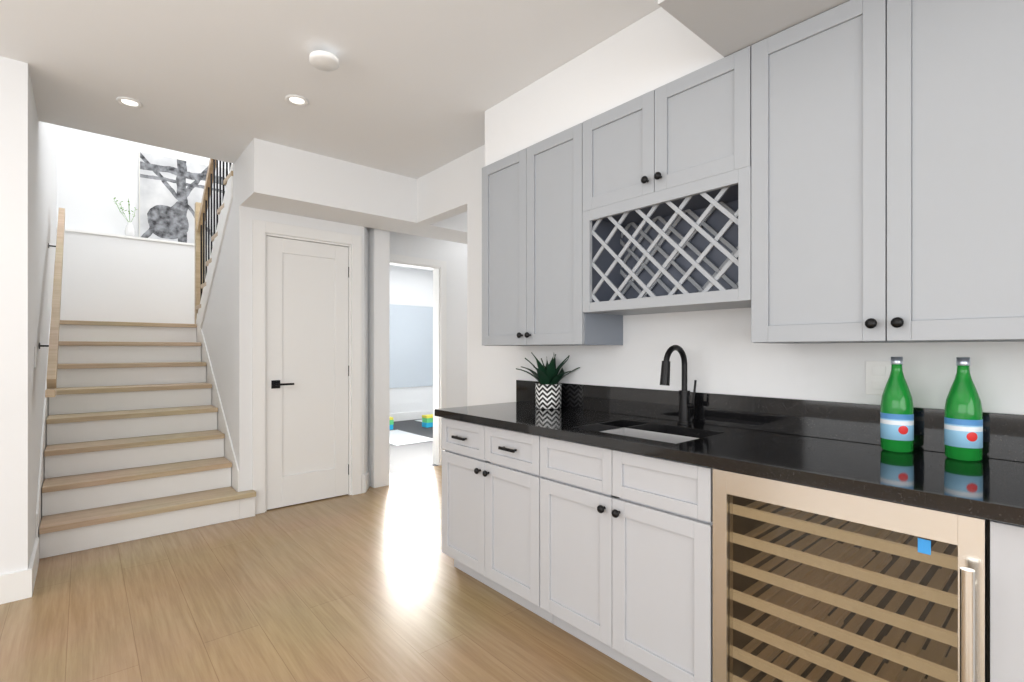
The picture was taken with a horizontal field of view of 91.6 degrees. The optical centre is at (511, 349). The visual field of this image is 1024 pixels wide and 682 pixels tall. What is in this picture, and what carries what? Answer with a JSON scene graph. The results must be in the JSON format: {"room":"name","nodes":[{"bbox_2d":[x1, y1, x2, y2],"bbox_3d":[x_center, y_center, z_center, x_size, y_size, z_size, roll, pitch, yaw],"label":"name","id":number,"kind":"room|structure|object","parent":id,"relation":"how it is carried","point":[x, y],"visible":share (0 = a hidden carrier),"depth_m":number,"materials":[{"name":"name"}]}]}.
{"room":"basement wet bar","nodes":[
{"label":"basement wet bar","id":0,"kind":"room"},
{"bbox_2d":[0,56,56,574],"bbox_3d":[-3.772,-1.550,3.964,0.120,5.600,3.910,0,0,-41],"label":"wall","id":1,"kind":"structure","parent":0,"point":[28,182],"depth_m":2.51,"materials":[{"name":"white paint"}]},
{"bbox_2d":[0,565,34,603],"bbox_3d":[-3.818,1.180,1.334,3.656,0.140,0.016,0,0,-41],"label":"baseboard","id":2,"kind":"structure","parent":1,"relation":"attached to","point":[17,585],"depth_m":2.49,"materials":[{"name":"white wood"}]},
{"bbox_2d":[29,537,38,579],"bbox_3d":[-2.630,1.180,2.745,0.015,0.140,0.546,0,0,-41],"label":"baseboard","id":3,"kind":"structure","parent":1,"relation":"attached to","point":[34,560],"depth_m":2.77,"materials":[{"name":"white wood"}]},
{"bbox_2d":[36,307,51,537],"bbox_3d":[-3.419,0.440,3.654,0.010,1.622,1.860,0,0,-41],"label":"trim","id":4,"kind":"structure","parent":1,"relation":"attached to","point":[45,411],"depth_m":3.28,"materials":[{"name":"white wood"}]},
{"bbox_2d":[39,208,64,397],"bbox_3d":[-3.237,-0.481,3.510,0.092,1.481,2.104,0,0,-41],"label":"handrail","id":5,"kind":"object","parent":1,"relation":"attached to","point":[52,367],"depth_m":3.27,"materials":[{"name":"brown wood"}]},
{"bbox_2d":[56,125,232,323],"bbox_3d":[-4.056,-2.306,6.079,2.210,4.088,0.335,0,0,-41],"label":"wall","id":6,"kind":"structure","parent":0,"point":[112,271],"depth_m":5.62,"materials":[{"name":"white paint"}]},
{"bbox_2d":[113,197,136,235],"bbox_3d":[-4.378,-1.503,5.644,0.232,0.430,0.169,0,0,-41],"label":"sprigs","id":7,"kind":"object","parent":6,"relation":"on","point":[129,230],"visible":0.83,"depth_m":5.66,"materials":[{"name":"white"}]},
{"bbox_2d":[139,151,225,245],"bbox_3d":[-4.023,-1.812,6.140,0.920,1.046,0.028,0,-1,-41],"label":"painting","id":8,"kind":"object","parent":6,"relation":"attached to","point":[171,189],"visible":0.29,"depth_m":6.03,"materials":[{"name":"white paper"}]},
{"bbox_2d":[202,157,256,491],"bbox_3d":[-3.021,-0.100,4.961,0.120,2.700,3.140,0,0,-41],"label":"wall","id":9,"kind":"structure","parent":0,"point":[227,327],"depth_m":3.83,"materials":[{"name":"white paint"}]},
{"bbox_2d":[196,164,238,491],"bbox_3d":[-2.635,-0.100,4.411,0.012,2.699,1.799,0,0,-41],"label":"trim","id":10,"kind":"structure","parent":9,"relation":"attached to","point":[229,453],"depth_m":4.26,"materials":[{"name":"white wood"}]},
{"bbox_2d":[257,209,363,473],"bbox_3d":[-1.664,-0.100,4.137,0.860,2.700,0.120,0,0,-41],"label":"wall","id":11,"kind":"structure","parent":0,"point":[290,219],"depth_m":4.18,"materials":[{"name":"white paint"}]},
{"bbox_2d":[252,219,361,513],"bbox_3d":[-1.681,0.130,4.108,0.863,2.240,0.139,0,0,-41],"label":"trim","id":12,"kind":"structure","parent":11,"relation":"attached to","point":[261,230],"depth_m":3.91,"materials":[{"name":"white wood"}]},
{"bbox_2d":[267,236,348,509],"bbox_3d":[-1.647,0.179,4.079,0.665,2.126,0.090,0,0,-41],"label":"closet door","id":13,"kind":"structure","parent":11,"relation":"in","point":[307,371],"depth_m":4.08,"materials":[{"name":"white wood"}]},
{"bbox_2d":[0,419,651,681],"bbox_3d":[-0.787,1.300,2.292,9.500,0.100,11.500,0,0,-41],"label":"floor","id":14,"kind":"structure","parent":0,"point":[371,584],"depth_m":2.39,"materials":[{"name":"brown wood"}]},
{"bbox_2d":[39,171,367,558],"bbox_3d":[-2.963,-0.073,4.819,2.194,2.646,3.026,0,0,-41],"label":"staircase","id":15,"kind":"structure","parent":14,"relation":"on","point":[134,449],"depth_m":3.79,"materials":[{"name":"white wood"}]},
{"bbox_2d":[195,158,233,323],"bbox_3d":[-2.721,-1.302,4.562,0.080,2.077,1.625,0,0,-41],"label":"balustrade","id":16,"kind":"object","parent":15,"relation":"attached to","point":[203,206],"visible":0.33,"depth_m":4.83,"materials":[{"name":"black metal"}]},
{"bbox_2d":[390,417,393,429],"bbox_3d":[-1.998,1.155,7.819,0.240,0.190,0.155,0,0,-41],"label":"block","id":17,"kind":"object","parent":14,"relation":"on","point":[391,423],"visible":0.17,"depth_m":7.82,"materials":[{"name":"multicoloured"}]},
{"bbox_2d":[390,430,432,445],"bbox_3d":[-1.643,1.246,7.131,0.620,0.006,1.150,0,0,-41],"label":"yoga mat","id":18,"kind":"object","parent":14,"relation":"on","point":[398,437],"visible":0.57,"depth_m":7.00,"materials":[{"name":"white"}]},
{"bbox_2d":[422,414,432,427],"bbox_3d":[-1.330,1.155,8.131,0.240,0.190,0.155,0,0,-41],"label":"block","id":19,"kind":"object","parent":14,"relation":"on","point":[427,421],"visible":0.52,"depth_m":8.04,"materials":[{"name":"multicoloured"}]},
{"bbox_2d":[442,418,552,623],"bbox_3d":[0.078,0.813,2.708,0.644,0.874,0.798,0,0,-41],"label":"base cabinet","id":20,"kind":"object","parent":14,"relation":"on","point":[491,476],"visible":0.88,"depth_m":2.47,"materials":[{"name":"grey paint"}]},
{"bbox_2d":[540,427,712,681],"bbox_3d":[0.601,0.813,2.102,0.644,0.874,0.798,0,0,-41],"label":"base cabinet","id":21,"kind":"object","parent":14,"relation":"on","point":[626,559],"visible":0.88,"depth_m":1.86,"materials":[{"name":"grey paint"}]},
{"bbox_2d":[435,380,1023,525],"bbox_3d":[0.790,0.284,1.888,0.636,0.179,3.030,0,0,-41],"label":"countertop","id":22,"kind":"structure","parent":21,"relation":"on","point":[832,445],"depth_m":1.75,"materials":[{"name":"black stone"}]},
{"bbox_2d":[516,352,579,408],"bbox_3d":[0.174,0.173,2.841,0.300,0.323,0.386,0,0,-41],"label":"agave","id":23,"kind":"object","parent":22,"relation":"on","point":[548,377],"visible":0.98,"depth_m":2.82,"materials":[{"name":"green plant"}]},
{"bbox_2d":[600,428,698,443],"bbox_3d":[0.564,0.462,2.096,0.378,0.175,0.508,0,0,-41],"label":"sink bowl","id":24,"kind":"object","parent":22,"relation":"attached to","point":[658,436],"visible":0.1,"depth_m":2.29,"materials":[{"name":"silver metal"}]},
{"bbox_2d":[660,345,696,424],"bbox_3d":[0.732,0.156,2.197,0.212,0.357,0.087,0,0,-41],"label":"faucet","id":25,"kind":"object","parent":22,"relation":"on","point":[685,405],"visible":1,"depth_m":2.23,"materials":[{"name":"black metal"}]},
{"bbox_2d":[880,357,913,452],"bbox_3d":[1.279,0.179,1.656,0.088,0.312,0.088,0,0,-41],"label":"bottle","id":26,"kind":"object","parent":22,"relation":"on","point":[897,422],"visible":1,"depth_m":1.63,"materials":[{"name":"green glass"}]},
{"bbox_2d":[944,357,982,461],"bbox_3d":[1.387,0.179,1.531,0.088,0.312,0.088,0,0,-41],"label":"bottle","id":27,"kind":"object","parent":22,"relation":"on","point":[963,425],"visible":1,"depth_m":1.50,"materials":[{"name":"green glass"}]},
{"bbox_2d":[713,468,989,681],"bbox_3d":[1.065,0.813,1.544,0.663,0.866,0.644,0,0,-41],"label":"wine fridge","id":28,"kind":"object","parent":14,"relation":"on","point":[812,584],"visible":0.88,"depth_m":1.42,"materials":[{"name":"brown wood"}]},
{"bbox_2d":[990,520,1023,681],"bbox_3d":[1.544,0.813,1.033,0.609,0.874,0.749,0,0,-41],"label":"base cabinet","id":29,"kind":"object","parent":14,"relation":"on","point":[1006,602],"visible":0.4,"depth_m":1.10,"materials":[{"name":"grey paint"}]},
{"bbox_2d":[0,0,660,270],"bbox_3d":[-0.787,-1.600,2.292,9.500,0.300,11.500,0,0,-41],"label":"ceiling","id":30,"kind":"structure","parent":0,"point":[415,89],"depth_m":2.54,"materials":[{"name":"white paint"}]},
{"bbox_2d":[116,97,142,107],"bbox_3d":[-2.237,-1.446,2.916,0.128,0.008,0.128,0,0,-41],"label":"recessed light","id":31,"kind":"object","parent":30,"relation":"in","point":[129,102],"visible":1,"depth_m":2.92,"materials":[{"name":"white plastic"}]},
{"bbox_2d":[285,95,308,105],"bbox_3d":[-1.248,-1.446,2.891,0.128,0.008,0.128,0,0,-41],"label":"recessed light","id":32,"kind":"object","parent":30,"relation":"in","point":[296,100],"visible":1,"depth_m":2.89,"materials":[{"name":"white plastic"}]},
{"bbox_2d":[309,50,338,70],"bbox_3d":[-0.910,-1.402,2.417,0.136,0.034,0.136,0,0,-41],"label":"smoke detector","id":33,"kind":"object","parent":30,"relation":"attached to","point":[323,60],"visible":1,"depth_m":2.39,"materials":[{"name":"white plastic"}]},
{"bbox_2d":[239,138,466,243],"bbox_3d":[-0.819,-1.265,4.505,2.860,0.370,0.425,0,0,-41],"label":"soffit","id":34,"kind":"structure","parent":0,"point":[274,177],"depth_m":3.81,"materials":[{"name":"white paint"}]},
{"bbox_2d":[364,227,369,491],"bbox_3d":[-1.341,0.080,4.635,0.056,2.340,0.532,0,0,-6],"label":"wall","id":35,"kind":"structure","parent":0,"point":[366,360],"depth_m":4.50,"materials":[{"name":"white paint"}]},
{"bbox_2d":[368,228,389,487],"bbox_3d":[-2.439,-1.550,6.010,0.150,5.600,3.830,0,0,-41],"label":"wall","id":36,"kind":"structure","parent":0,"point":[379,354],"depth_m":4.56,"materials":[{"name":"white paint"}]},
{"bbox_2d":[390,266,432,421],"bbox_3d":[-2.263,-0.100,8.601,3.500,2.700,0.135,0,0,-41],"label":"wall","id":37,"kind":"structure","parent":0,"point":[411,287],"depth_m":8.92,"materials":[{"name":"white paint"}]},
{"bbox_2d":[390,304,432,387],"bbox_3d":[-2.234,-0.065,8.529,2.950,1.450,0.010,0,0,-41],"label":"window","id":38,"kind":"structure","parent":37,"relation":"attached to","point":[411,346],"depth_m":8.90,"materials":[{"name":"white glass"}]},
{"bbox_2d":[390,231,466,407],"bbox_3d":[-0.080,-0.100,6.082,3.480,2.700,0.120,0,0,-41],"label":"wall","id":39,"kind":"structure","parent":0,"point":[453,255],"depth_m":5.51,"materials":[{"name":"white paint"}]},
{"bbox_2d":[390,254,445,464],"bbox_3d":[-1.077,0.142,5.210,0.840,2.215,0.139,0,0,-41],"label":"door frame","id":40,"kind":"structure","parent":39,"relation":"attached to","point":[438,267],"depth_m":5.40,"materials":[{"name":"white wood"}]},
{"bbox_2d":[485,7,723,165],"bbox_3d":[1.874,-1.276,0.888,0.299,0.347,5.900,0,0,-41],"label":"soffit","id":41,"kind":"structure","parent":0,"point":[657,48],"depth_m":2.36,"materials":[{"name":"white paint"}]},
{"bbox_2d":[417,145,1023,414],"bbox_3d":[1.597,-0.100,1.532,0.120,2.700,7.235,0,0,-41],"label":"wall","id":42,"kind":"structure","parent":0,"point":[724,354],"depth_m":2.26,"materials":[{"name":"white paint"}]},
{"bbox_2d":[482,123,622,345],"bbox_3d":[0.186,-0.562,2.801,0.359,1.075,0.799,0,0,-41],"label":"upper cabinet","id":43,"kind":"object","parent":42,"relation":"attached to","point":[532,203],"visible":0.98,"depth_m":2.65,"materials":[{"name":"grey paint"}]},
{"bbox_2d":[582,46,750,315],"bbox_3d":[0.709,-0.640,2.195,0.359,0.920,0.799,0,0,-41],"label":"wall cabinet","id":44,"kind":"object","parent":42,"relation":"attached to","point":[666,220],"visible":0.75,"depth_m":2.13,"materials":[{"name":"grey paint"}]},
{"bbox_2d":[866,361,890,394],"bbox_3d":[1.305,0.100,1.771,0.009,0.120,0.080,0,0,-41],"label":"electrical outlet plate","id":45,"kind":"object","parent":42,"relation":"attached to","point":[877,374],"visible":0.81,"depth_m":1.77,"materials":[{"name":"white plastic"}]},
{"bbox_2d":[751,0,1023,343],"bbox_3d":[1.231,-0.562,1.589,0.359,1.075,0.799,0,0,-41],"label":"upper cabinet","id":46,"kind":"object","parent":42,"relation":"attached to","point":[887,171],"visible":1,"depth_m":1.49,"materials":[{"name":"grey paint"}]},
{"bbox_2d":[658,0,849,56],"bbox_3d":[2.075,-1.276,0.072,0.459,0.347,4.400,0,0,-41],"label":"soffit","id":47,"kind":"structure","parent":0,"point":[724,28],"depth_m":1.65,"materials":[{"name":"grey paint"}]}
]}

